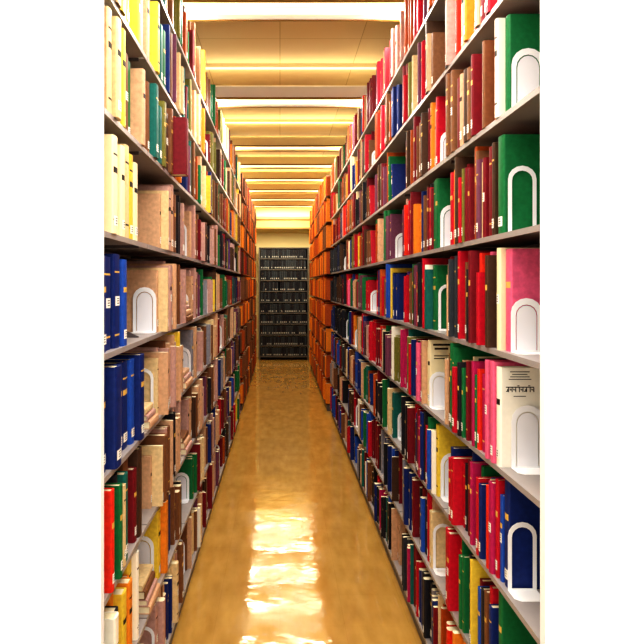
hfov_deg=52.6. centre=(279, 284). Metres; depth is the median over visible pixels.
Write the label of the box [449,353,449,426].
book
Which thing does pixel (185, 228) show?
bookend
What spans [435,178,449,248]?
book
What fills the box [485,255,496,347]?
book
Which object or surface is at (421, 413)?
book
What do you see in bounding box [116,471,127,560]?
book
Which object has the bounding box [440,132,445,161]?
bookend
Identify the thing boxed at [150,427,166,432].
book
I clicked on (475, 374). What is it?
book
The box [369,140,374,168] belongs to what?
book
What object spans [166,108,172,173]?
book
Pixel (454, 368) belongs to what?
book
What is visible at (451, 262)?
book
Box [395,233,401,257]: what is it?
bookend
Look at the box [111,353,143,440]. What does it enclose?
book
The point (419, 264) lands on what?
book
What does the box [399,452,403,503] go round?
book
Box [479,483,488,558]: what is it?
book
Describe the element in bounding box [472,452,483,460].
book
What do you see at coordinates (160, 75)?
book
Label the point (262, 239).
wall
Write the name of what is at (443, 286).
bookend
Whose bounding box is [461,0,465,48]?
book
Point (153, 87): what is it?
book
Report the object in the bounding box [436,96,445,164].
book
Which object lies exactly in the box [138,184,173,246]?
book
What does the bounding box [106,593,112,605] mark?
book
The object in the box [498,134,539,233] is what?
book
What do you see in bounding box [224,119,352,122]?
trim
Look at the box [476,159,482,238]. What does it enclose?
book
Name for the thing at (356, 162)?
book
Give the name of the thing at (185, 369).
book
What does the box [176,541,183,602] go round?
book
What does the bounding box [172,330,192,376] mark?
book
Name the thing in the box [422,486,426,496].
book
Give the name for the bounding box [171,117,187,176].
book
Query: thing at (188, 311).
book
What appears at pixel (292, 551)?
floor
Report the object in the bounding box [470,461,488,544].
book
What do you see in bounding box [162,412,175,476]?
book
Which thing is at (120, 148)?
book
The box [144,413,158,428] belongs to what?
book
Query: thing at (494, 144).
book
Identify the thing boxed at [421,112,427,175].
book
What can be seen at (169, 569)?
book
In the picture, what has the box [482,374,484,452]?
book
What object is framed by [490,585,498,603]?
book
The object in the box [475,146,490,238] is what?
book
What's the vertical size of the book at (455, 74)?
0.290 m
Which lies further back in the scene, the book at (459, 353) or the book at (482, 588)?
the book at (459, 353)
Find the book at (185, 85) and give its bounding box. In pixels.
[185,85,188,127]
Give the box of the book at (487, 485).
[486,484,488,568]
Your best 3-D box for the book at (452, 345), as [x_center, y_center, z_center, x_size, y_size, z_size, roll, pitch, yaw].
[0.723,0.364,2.346,0.219,0.307,0.022,0,0,0]
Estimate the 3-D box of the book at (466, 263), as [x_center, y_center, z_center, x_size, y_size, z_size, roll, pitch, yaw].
[0.729,0.054,2.213,0.197,0.264,0.021,0,0,0]
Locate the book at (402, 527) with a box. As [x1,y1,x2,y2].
[399,515,405,564]
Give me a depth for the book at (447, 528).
2.40 m
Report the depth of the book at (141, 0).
2.23 m
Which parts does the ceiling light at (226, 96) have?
edge rail, edge rail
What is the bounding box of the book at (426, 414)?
[424,411,432,481]
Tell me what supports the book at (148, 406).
on the book at (152, 411)
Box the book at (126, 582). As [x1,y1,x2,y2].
[116,577,131,643]
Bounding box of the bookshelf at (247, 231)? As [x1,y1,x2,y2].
[230,205,249,395]
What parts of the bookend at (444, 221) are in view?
plate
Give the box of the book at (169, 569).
[166,565,170,574]
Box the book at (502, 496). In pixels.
[500,494,504,582]
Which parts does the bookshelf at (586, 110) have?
shelf, shelf, shelf, shelf, shelf, shelf, shelf, panel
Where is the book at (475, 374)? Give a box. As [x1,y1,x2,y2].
[475,374,476,447]
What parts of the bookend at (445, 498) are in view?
plate, plate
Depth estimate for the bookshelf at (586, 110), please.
1.52 m
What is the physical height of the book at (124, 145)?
0.286 m
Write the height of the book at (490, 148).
0.267 m
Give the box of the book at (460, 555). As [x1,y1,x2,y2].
[459,554,468,628]
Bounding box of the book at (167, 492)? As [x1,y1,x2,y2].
[167,492,168,553]
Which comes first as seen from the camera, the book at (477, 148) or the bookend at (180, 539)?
the book at (477, 148)
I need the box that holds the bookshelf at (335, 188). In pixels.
[331,181,365,431]
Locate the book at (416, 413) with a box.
[416,413,416,471]
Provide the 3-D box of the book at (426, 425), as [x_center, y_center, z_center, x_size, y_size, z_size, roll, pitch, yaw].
[0.715,0.724,2.773,0.188,0.248,0.033,0,0,0]
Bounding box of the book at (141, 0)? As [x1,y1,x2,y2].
[141,0,142,48]
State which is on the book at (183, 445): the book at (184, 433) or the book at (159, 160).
the book at (184, 433)
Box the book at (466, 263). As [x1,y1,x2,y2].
[465,262,467,339]
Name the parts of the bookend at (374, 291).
plate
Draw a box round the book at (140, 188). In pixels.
[138,186,170,250]
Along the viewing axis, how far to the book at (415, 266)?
2.96 m
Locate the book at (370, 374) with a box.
[369,373,374,404]
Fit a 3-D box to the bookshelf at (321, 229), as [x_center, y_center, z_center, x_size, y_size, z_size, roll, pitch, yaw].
[0.744,0.170,9.613,0.317,2.860,0.935,0,0,0]
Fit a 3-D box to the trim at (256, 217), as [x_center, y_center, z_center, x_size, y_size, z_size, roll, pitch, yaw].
[0.075,-1.350,13.040,3.350,0.040,0.020,0,0,0]
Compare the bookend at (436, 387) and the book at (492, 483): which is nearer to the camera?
the book at (492, 483)
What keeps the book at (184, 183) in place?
on the bookshelf at (186, 197)
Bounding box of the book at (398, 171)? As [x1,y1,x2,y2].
[391,164,405,198]
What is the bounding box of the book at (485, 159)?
[483,157,488,236]
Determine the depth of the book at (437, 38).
2.66 m
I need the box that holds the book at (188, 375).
[183,372,190,382]
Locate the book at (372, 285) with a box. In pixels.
[368,281,376,310]
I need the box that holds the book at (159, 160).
[157,105,161,164]
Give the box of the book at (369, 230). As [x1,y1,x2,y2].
[369,230,370,263]
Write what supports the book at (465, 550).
on the bookshelf at (586, 110)
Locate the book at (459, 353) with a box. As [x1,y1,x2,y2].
[453,347,495,365]
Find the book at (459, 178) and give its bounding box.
[458,177,461,242]
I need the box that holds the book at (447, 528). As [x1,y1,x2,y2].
[445,527,455,604]
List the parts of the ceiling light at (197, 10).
edge rail, edge rail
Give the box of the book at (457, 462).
[451,456,471,524]
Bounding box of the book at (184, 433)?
[181,430,188,442]
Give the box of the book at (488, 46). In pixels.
[482,40,494,128]
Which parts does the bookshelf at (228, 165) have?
shelf, shelf, shelf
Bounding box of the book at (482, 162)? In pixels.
[482,162,482,237]
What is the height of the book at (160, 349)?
0.257 m
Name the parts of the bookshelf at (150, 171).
shelf, shelf, shelf, shelf, shelf, shelf, shelf, shelf, shelf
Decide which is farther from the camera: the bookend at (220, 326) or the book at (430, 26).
the bookend at (220, 326)
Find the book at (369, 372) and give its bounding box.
[368,371,377,402]
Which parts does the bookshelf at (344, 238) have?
shelf, shelf, shelf, shelf, shelf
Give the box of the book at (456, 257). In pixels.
[455,256,457,337]
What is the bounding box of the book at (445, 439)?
[436,424,466,496]
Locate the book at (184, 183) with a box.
[180,177,187,190]
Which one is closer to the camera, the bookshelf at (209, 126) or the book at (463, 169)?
the book at (463, 169)
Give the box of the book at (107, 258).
[106,256,109,350]
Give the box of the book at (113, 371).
[104,364,120,469]
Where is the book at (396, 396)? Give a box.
[392,392,408,437]
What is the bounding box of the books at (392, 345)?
[114,0,498,643]
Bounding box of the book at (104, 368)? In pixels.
[104,368,105,472]
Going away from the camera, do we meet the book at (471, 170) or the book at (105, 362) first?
the book at (105, 362)
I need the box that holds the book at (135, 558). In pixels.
[131,549,138,640]
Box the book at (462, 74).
[460,73,463,145]
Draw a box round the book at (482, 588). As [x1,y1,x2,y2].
[481,587,489,643]
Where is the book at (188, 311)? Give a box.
[186,309,190,315]
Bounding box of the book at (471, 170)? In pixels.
[468,167,474,240]
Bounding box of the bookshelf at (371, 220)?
[357,113,385,525]
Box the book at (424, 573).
[422,571,428,628]
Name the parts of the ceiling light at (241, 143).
edge rail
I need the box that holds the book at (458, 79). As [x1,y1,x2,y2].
[457,77,459,148]
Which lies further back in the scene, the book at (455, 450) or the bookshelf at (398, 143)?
the bookshelf at (398, 143)
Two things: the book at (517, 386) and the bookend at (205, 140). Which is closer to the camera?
the book at (517, 386)
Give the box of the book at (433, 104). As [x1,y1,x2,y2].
[430,102,435,168]
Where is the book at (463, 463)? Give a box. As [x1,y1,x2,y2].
[463,463,464,527]
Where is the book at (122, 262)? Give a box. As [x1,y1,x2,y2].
[119,259,126,345]
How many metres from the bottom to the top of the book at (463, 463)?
0.222 m
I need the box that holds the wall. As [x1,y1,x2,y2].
[252,233,312,356]
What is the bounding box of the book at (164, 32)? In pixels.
[163,30,165,87]
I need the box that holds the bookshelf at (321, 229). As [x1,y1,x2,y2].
[318,204,333,397]
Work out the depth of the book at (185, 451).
3.25 m
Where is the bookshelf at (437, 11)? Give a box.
[399,0,457,643]
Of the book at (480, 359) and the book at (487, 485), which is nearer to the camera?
the book at (487, 485)
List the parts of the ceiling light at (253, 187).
edge rail, edge rail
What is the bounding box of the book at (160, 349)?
[159,348,168,351]
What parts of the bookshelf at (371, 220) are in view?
shelf, shelf, shelf, shelf, shelf, shelf, shelf, shelf, shelf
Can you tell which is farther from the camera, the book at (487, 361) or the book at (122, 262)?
the book at (122, 262)
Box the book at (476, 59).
[471,54,482,135]
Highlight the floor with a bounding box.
[171,357,421,643]
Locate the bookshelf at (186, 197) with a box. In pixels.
[121,55,205,606]
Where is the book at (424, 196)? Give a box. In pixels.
[423,195,426,250]
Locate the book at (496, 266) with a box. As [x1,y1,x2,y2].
[496,266,496,348]
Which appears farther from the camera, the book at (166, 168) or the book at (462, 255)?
the book at (166, 168)
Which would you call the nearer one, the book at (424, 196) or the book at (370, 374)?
the book at (424, 196)
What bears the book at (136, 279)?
on the bookshelf at (150, 171)
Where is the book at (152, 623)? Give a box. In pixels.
[139,601,157,643]
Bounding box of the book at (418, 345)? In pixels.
[416,343,420,400]
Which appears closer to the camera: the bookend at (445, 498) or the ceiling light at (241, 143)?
the bookend at (445, 498)
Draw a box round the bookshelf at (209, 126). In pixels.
[180,106,218,533]
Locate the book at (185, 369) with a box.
[183,367,188,376]
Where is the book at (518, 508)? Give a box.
[505,479,539,588]
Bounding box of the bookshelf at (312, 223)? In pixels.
[310,223,318,371]
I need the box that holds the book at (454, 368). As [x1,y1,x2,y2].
[452,366,456,432]
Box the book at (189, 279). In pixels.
[186,276,192,314]
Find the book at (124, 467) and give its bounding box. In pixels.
[116,458,127,470]
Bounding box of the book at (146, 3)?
[143,0,149,60]
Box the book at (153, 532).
[142,507,160,578]
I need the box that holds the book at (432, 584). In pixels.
[430,581,436,641]
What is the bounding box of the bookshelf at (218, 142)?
[196,139,228,490]
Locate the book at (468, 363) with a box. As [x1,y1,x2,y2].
[466,361,471,440]
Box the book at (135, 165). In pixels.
[133,162,137,240]
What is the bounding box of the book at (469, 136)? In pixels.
[467,66,472,140]
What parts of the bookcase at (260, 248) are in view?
panel, shelf, shelf, shelf, shelf, shelf, shelf, shelf, shelf, shelf, shelf, panel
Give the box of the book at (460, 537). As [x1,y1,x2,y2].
[460,537,461,553]
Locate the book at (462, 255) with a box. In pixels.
[458,251,467,338]
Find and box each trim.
[205,64,376,69]
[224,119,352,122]
[247,182,321,182]
[255,208,310,220]
[256,217,309,218]
[256,221,309,232]
[256,227,310,228]
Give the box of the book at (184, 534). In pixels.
[180,523,186,570]
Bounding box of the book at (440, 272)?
[433,265,447,329]
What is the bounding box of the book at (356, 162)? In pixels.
[355,161,357,184]
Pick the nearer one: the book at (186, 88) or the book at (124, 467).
the book at (124, 467)
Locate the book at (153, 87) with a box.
[149,83,158,159]
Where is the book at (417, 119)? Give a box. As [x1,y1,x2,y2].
[413,116,420,181]
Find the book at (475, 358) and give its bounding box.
[473,356,502,360]
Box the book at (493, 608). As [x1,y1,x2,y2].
[489,604,498,643]
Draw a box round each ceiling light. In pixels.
[183,0,404,20]
[215,86,366,107]
[230,136,345,150]
[238,156,335,168]
[240,171,330,181]
[247,183,321,192]
[249,193,317,200]
[253,201,313,207]
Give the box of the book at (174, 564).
[170,560,178,622]
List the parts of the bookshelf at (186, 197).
shelf, shelf, shelf, shelf, shelf, shelf, shelf, shelf, shelf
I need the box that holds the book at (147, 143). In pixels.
[144,81,149,151]
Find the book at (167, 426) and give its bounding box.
[155,425,169,490]
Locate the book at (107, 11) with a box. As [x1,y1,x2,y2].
[104,6,111,113]
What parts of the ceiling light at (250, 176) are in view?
edge rail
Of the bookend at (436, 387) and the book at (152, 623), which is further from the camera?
the bookend at (436, 387)
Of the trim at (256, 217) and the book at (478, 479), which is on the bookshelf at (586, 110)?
the book at (478, 479)
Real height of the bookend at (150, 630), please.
0.190 m
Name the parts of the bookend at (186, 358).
plate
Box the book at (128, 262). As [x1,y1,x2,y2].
[127,261,165,264]
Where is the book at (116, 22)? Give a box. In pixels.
[112,16,121,120]
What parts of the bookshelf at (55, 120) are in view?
shelf, shelf, shelf, shelf, shelf, shelf, shelf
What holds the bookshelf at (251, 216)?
on the floor
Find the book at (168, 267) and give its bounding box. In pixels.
[127,266,171,330]
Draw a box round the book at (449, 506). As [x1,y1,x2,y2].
[448,457,450,520]
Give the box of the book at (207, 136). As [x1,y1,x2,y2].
[204,134,210,163]
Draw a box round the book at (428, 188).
[427,187,429,250]
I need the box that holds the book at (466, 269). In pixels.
[466,269,467,341]
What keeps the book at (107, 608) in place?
on the bookshelf at (55, 120)
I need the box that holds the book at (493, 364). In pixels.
[490,361,526,463]
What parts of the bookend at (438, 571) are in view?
plate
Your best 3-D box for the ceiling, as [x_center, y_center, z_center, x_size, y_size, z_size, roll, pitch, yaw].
[0.075,-1.900,6.675,3.550,0.100,15.750,0,0,0]
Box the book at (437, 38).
[431,32,445,87]
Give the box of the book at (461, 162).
[455,156,474,243]
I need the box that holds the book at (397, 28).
[395,25,401,72]
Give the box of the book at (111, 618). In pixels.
[104,611,118,643]
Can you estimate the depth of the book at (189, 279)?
3.55 m
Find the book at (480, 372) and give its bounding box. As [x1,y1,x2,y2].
[477,369,484,449]
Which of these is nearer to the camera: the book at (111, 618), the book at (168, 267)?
the book at (111, 618)
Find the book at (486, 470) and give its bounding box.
[481,465,502,476]
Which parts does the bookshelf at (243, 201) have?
shelf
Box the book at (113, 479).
[106,472,116,482]
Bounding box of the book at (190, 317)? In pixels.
[186,315,192,321]
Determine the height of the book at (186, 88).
0.234 m
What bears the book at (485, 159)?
on the bookshelf at (586, 110)
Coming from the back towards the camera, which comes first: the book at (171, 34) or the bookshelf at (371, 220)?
the bookshelf at (371, 220)
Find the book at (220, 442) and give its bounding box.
[216,437,222,466]
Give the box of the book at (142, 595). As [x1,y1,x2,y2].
[139,571,154,599]
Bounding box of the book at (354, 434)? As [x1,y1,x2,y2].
[354,434,357,460]
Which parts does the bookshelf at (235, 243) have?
shelf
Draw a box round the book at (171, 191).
[171,191,172,251]
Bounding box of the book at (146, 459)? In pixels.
[142,455,151,508]
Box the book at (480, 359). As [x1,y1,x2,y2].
[479,358,505,360]
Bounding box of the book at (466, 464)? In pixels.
[465,463,467,531]
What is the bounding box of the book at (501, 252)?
[497,248,539,349]
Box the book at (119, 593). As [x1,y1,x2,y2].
[113,587,125,643]
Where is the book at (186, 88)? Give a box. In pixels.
[185,86,187,117]
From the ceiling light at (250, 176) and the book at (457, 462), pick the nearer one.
the book at (457, 462)
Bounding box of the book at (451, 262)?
[448,259,454,336]
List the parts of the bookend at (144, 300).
plate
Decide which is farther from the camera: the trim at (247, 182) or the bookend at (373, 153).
the trim at (247, 182)
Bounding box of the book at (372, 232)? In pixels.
[370,230,375,263]
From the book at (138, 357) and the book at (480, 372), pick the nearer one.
the book at (480, 372)
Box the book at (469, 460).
[468,459,471,535]
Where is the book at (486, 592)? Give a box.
[484,590,489,643]
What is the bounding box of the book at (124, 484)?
[123,483,125,566]
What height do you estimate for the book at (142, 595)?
0.030 m
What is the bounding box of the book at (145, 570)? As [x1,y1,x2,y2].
[139,564,152,591]
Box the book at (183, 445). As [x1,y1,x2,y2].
[181,435,190,448]
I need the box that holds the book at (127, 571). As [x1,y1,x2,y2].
[123,560,130,576]
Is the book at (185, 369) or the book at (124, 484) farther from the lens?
the book at (185, 369)
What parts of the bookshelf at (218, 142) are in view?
shelf, shelf, shelf, shelf, shelf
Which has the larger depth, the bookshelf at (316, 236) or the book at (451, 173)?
the bookshelf at (316, 236)
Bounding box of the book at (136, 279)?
[127,270,157,331]
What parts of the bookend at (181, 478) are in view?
plate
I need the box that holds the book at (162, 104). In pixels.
[158,101,165,167]
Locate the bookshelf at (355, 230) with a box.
[346,143,379,482]
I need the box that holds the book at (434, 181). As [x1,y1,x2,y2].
[434,181,434,248]
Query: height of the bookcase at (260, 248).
2.400 m
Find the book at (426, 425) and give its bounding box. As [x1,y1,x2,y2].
[425,425,427,483]
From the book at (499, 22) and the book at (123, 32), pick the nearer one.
the book at (499, 22)
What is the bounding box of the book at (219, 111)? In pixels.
[218,110,220,140]
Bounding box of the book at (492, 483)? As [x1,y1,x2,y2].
[488,480,495,574]
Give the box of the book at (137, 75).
[130,68,144,146]
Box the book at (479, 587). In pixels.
[478,586,489,643]
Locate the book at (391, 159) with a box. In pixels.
[388,156,405,201]
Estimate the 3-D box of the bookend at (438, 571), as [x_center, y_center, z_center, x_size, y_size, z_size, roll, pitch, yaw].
[0.674,1.084,2.662,0.080,0.190,0.066,0,0,0]
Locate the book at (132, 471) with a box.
[128,467,136,542]
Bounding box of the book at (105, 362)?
[104,361,121,452]
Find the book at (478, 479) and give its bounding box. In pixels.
[476,477,490,555]
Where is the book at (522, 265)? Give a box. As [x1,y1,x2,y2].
[506,249,539,351]
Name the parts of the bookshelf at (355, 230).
shelf, shelf, shelf, shelf, shelf, shelf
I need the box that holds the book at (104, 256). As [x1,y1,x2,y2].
[104,256,105,352]
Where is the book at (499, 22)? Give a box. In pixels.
[495,18,504,118]
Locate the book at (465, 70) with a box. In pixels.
[463,68,466,142]
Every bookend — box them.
[131,287,155,332]
[137,536,153,570]
[144,368,153,407]
[145,627,154,643]
[174,472,188,503]
[180,539,184,571]
[183,347,190,371]
[184,225,186,255]
[205,140,207,160]
[220,326,221,347]
[370,290,376,310]
[372,150,375,164]
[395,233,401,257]
[397,413,400,440]
[429,372,444,409]
[433,524,449,575]
[438,284,446,330]
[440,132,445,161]
[440,205,449,246]
[441,453,450,502]
[508,166,536,231]
[508,522,539,601]
[511,298,539,354]
[511,405,539,474]
[512,48,539,106]
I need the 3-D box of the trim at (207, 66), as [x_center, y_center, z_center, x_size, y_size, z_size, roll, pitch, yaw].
[0.075,-1.835,5.460,3.350,0.030,0.060,0,0,0]
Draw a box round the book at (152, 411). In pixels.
[144,408,155,420]
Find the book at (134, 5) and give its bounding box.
[129,0,140,44]
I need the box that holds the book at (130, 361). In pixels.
[107,358,133,444]
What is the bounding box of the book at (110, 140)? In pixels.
[104,134,117,233]
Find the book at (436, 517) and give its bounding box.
[429,510,452,568]
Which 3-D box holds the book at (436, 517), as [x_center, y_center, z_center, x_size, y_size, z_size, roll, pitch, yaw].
[0.703,1.063,2.720,0.154,0.233,0.036,0,0,0]
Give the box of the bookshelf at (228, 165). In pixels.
[215,161,235,457]
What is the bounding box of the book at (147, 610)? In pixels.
[139,583,159,614]
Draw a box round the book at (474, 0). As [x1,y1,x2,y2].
[474,0,474,31]
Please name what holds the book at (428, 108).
on the bookshelf at (437, 11)
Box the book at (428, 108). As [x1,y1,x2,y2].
[428,108,429,170]
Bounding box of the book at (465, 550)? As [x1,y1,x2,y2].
[462,539,471,553]
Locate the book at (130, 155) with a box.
[129,153,132,238]
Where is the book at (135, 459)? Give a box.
[128,446,141,537]
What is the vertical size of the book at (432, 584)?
0.246 m
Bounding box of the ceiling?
[191,21,399,170]
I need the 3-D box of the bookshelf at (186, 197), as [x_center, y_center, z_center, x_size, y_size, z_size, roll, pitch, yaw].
[-0.628,0.170,3.663,0.317,2.860,0.935,0,0,0]
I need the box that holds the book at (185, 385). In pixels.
[183,376,192,388]
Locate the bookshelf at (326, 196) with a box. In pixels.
[322,195,339,410]
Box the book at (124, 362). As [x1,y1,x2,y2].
[104,360,126,449]
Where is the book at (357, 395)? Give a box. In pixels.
[356,392,360,425]
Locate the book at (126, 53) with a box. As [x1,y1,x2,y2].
[126,53,127,130]
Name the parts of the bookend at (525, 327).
plate, plate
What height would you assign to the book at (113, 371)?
0.286 m
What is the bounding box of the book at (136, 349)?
[125,347,158,351]
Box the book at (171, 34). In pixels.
[169,32,172,98]
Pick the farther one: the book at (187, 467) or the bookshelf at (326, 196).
the bookshelf at (326, 196)
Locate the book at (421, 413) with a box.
[420,412,423,479]
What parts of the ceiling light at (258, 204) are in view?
edge rail, edge rail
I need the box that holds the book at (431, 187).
[429,187,433,249]
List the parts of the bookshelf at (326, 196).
shelf, shelf, shelf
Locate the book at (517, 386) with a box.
[496,366,539,466]
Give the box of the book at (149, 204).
[138,193,160,247]
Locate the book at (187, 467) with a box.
[176,457,193,498]
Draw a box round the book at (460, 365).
[457,362,465,435]
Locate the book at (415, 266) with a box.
[414,265,416,325]
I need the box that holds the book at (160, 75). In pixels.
[158,24,162,82]
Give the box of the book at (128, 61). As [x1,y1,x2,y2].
[128,61,129,132]
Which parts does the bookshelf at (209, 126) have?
shelf, shelf, shelf, shelf, shelf, shelf, shelf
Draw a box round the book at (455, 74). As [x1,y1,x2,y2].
[451,70,463,152]
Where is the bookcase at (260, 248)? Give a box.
[259,247,308,359]
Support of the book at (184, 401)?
on the bookshelf at (186, 197)
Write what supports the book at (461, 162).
on the bookshelf at (586, 110)
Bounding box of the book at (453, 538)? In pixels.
[447,531,459,610]
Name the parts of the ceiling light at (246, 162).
edge rail, edge rail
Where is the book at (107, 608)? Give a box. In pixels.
[104,606,117,610]
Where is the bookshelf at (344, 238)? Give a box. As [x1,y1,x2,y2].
[337,165,376,452]
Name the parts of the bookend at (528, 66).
plate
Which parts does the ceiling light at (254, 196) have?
edge rail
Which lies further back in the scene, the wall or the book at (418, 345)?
the wall
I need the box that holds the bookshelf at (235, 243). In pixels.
[218,180,240,434]
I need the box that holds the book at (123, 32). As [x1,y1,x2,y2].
[120,28,125,128]
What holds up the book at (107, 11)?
on the bookshelf at (55, 120)
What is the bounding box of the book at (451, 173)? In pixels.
[450,172,453,244]
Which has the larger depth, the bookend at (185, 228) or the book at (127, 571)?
the bookend at (185, 228)
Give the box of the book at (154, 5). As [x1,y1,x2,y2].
[150,1,159,74]
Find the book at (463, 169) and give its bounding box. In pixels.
[462,168,464,241]
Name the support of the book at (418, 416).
on the bookshelf at (437, 11)
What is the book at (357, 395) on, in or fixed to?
on the bookshelf at (355, 230)
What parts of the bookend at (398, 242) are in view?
plate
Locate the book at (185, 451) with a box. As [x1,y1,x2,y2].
[181,440,191,454]
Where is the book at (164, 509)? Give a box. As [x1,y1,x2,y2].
[160,500,167,572]
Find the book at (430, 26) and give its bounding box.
[425,21,444,93]
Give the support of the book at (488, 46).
on the bookshelf at (586, 110)
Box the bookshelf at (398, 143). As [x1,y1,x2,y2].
[374,67,421,590]
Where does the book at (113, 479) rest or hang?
on the bookshelf at (55, 120)
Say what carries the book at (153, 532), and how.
on the bookshelf at (150, 171)
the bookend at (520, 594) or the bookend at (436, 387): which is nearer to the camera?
the bookend at (520, 594)
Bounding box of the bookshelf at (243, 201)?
[220,195,246,410]
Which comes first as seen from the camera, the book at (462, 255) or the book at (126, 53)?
the book at (126, 53)
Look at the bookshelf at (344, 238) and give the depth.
6.55 m
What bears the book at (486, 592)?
on the bookshelf at (586, 110)
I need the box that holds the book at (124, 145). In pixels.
[117,144,128,237]
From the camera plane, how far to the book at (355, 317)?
5.51 m
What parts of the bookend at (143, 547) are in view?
plate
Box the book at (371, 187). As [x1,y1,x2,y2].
[369,185,374,215]
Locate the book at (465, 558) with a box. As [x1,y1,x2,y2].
[462,555,468,632]
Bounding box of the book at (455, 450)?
[451,446,473,455]
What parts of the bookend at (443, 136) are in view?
plate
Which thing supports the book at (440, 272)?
on the bookshelf at (437, 11)
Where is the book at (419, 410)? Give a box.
[417,408,425,474]
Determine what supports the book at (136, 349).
on the bookshelf at (150, 171)
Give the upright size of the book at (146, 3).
0.287 m
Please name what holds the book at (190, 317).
on the bookshelf at (186, 197)
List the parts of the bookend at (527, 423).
plate, plate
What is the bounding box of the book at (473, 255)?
[468,250,496,342]
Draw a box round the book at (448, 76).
[446,73,450,156]
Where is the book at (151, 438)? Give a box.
[139,433,166,501]
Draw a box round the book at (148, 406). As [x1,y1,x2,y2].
[144,402,152,415]
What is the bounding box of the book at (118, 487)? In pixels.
[104,483,122,578]
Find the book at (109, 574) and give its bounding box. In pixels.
[104,488,114,592]
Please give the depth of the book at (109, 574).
1.79 m
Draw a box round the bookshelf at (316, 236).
[315,212,322,387]
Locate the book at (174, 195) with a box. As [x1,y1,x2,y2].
[173,194,175,252]
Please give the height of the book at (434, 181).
0.284 m
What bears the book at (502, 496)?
on the bookshelf at (586, 110)
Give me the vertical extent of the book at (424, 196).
0.253 m
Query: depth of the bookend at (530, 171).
1.82 m
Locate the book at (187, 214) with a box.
[184,211,190,256]
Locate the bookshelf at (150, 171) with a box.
[104,0,184,643]
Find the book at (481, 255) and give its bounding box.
[479,253,489,271]
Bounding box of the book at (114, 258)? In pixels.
[104,254,119,348]
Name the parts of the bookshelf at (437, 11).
shelf, shelf, shelf, shelf, shelf, shelf, shelf, shelf, shelf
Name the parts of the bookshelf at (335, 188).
shelf, shelf, shelf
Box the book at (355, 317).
[355,317,357,344]
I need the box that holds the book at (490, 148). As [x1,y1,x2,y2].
[489,146,491,235]
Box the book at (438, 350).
[428,340,455,405]
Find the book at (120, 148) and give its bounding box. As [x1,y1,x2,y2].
[116,145,124,236]
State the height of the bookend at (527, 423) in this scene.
0.178 m
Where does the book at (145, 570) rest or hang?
on the book at (142, 595)
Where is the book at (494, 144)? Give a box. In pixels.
[492,142,497,234]
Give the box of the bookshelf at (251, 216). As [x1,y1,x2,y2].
[243,216,251,385]
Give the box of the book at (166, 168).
[165,112,167,170]
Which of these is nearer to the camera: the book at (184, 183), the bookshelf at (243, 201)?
the book at (184, 183)
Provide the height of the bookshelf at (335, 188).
2.860 m
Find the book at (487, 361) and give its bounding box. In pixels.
[485,359,511,458]
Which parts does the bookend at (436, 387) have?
plate, plate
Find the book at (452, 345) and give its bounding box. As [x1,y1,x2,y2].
[450,343,468,428]
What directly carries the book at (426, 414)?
on the bookshelf at (437, 11)
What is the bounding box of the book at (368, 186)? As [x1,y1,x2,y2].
[368,186,369,216]
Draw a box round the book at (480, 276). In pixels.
[476,272,484,344]
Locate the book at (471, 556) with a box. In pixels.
[469,553,475,643]
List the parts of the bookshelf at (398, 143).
shelf, shelf, shelf, shelf, shelf, shelf, shelf, shelf, shelf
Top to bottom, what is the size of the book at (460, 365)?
0.251 m
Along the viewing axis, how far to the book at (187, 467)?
3.58 m
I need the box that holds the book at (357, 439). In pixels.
[354,436,361,462]
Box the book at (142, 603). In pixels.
[139,578,157,606]
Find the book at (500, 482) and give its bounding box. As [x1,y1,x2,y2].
[495,478,504,578]
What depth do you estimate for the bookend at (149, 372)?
2.55 m
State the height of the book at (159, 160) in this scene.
0.222 m
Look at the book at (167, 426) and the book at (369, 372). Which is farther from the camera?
the book at (369, 372)
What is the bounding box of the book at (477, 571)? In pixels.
[470,559,489,643]
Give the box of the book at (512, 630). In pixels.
[499,591,536,643]
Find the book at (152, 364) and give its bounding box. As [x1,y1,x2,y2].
[144,358,158,414]
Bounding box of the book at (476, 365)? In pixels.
[472,361,484,445]
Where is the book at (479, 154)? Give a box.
[476,151,488,159]
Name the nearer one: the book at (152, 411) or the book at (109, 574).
the book at (109, 574)
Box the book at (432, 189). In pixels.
[430,188,433,249]
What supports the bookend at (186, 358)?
on the bookshelf at (186, 197)
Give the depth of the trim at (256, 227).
13.43 m
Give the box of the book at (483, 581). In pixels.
[480,578,494,585]
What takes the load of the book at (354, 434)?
on the bookshelf at (355, 230)
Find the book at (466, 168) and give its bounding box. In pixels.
[465,167,468,241]
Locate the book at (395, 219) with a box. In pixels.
[390,214,401,258]
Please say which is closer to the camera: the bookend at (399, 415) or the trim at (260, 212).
the bookend at (399, 415)
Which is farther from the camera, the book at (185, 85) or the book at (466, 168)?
the book at (185, 85)
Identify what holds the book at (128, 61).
on the bookshelf at (55, 120)
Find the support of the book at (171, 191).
on the bookshelf at (150, 171)
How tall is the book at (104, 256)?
0.267 m
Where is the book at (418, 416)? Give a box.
[418,416,419,476]
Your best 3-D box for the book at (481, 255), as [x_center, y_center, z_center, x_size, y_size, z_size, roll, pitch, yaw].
[0.728,0.043,2.046,0.199,0.287,0.023,0,0,0]
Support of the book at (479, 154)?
on the bookshelf at (586, 110)
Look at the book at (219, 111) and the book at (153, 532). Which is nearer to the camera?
the book at (153, 532)
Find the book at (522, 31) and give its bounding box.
[505,14,539,111]
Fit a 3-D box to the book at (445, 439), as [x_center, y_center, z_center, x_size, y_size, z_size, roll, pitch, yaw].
[0.734,0.705,2.618,0.207,0.286,0.032,0,0,0]
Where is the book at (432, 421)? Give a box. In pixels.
[428,417,440,428]
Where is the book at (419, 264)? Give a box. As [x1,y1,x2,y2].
[417,262,421,326]
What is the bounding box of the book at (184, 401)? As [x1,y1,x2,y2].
[181,398,188,434]
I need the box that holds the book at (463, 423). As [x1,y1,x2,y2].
[461,368,465,437]

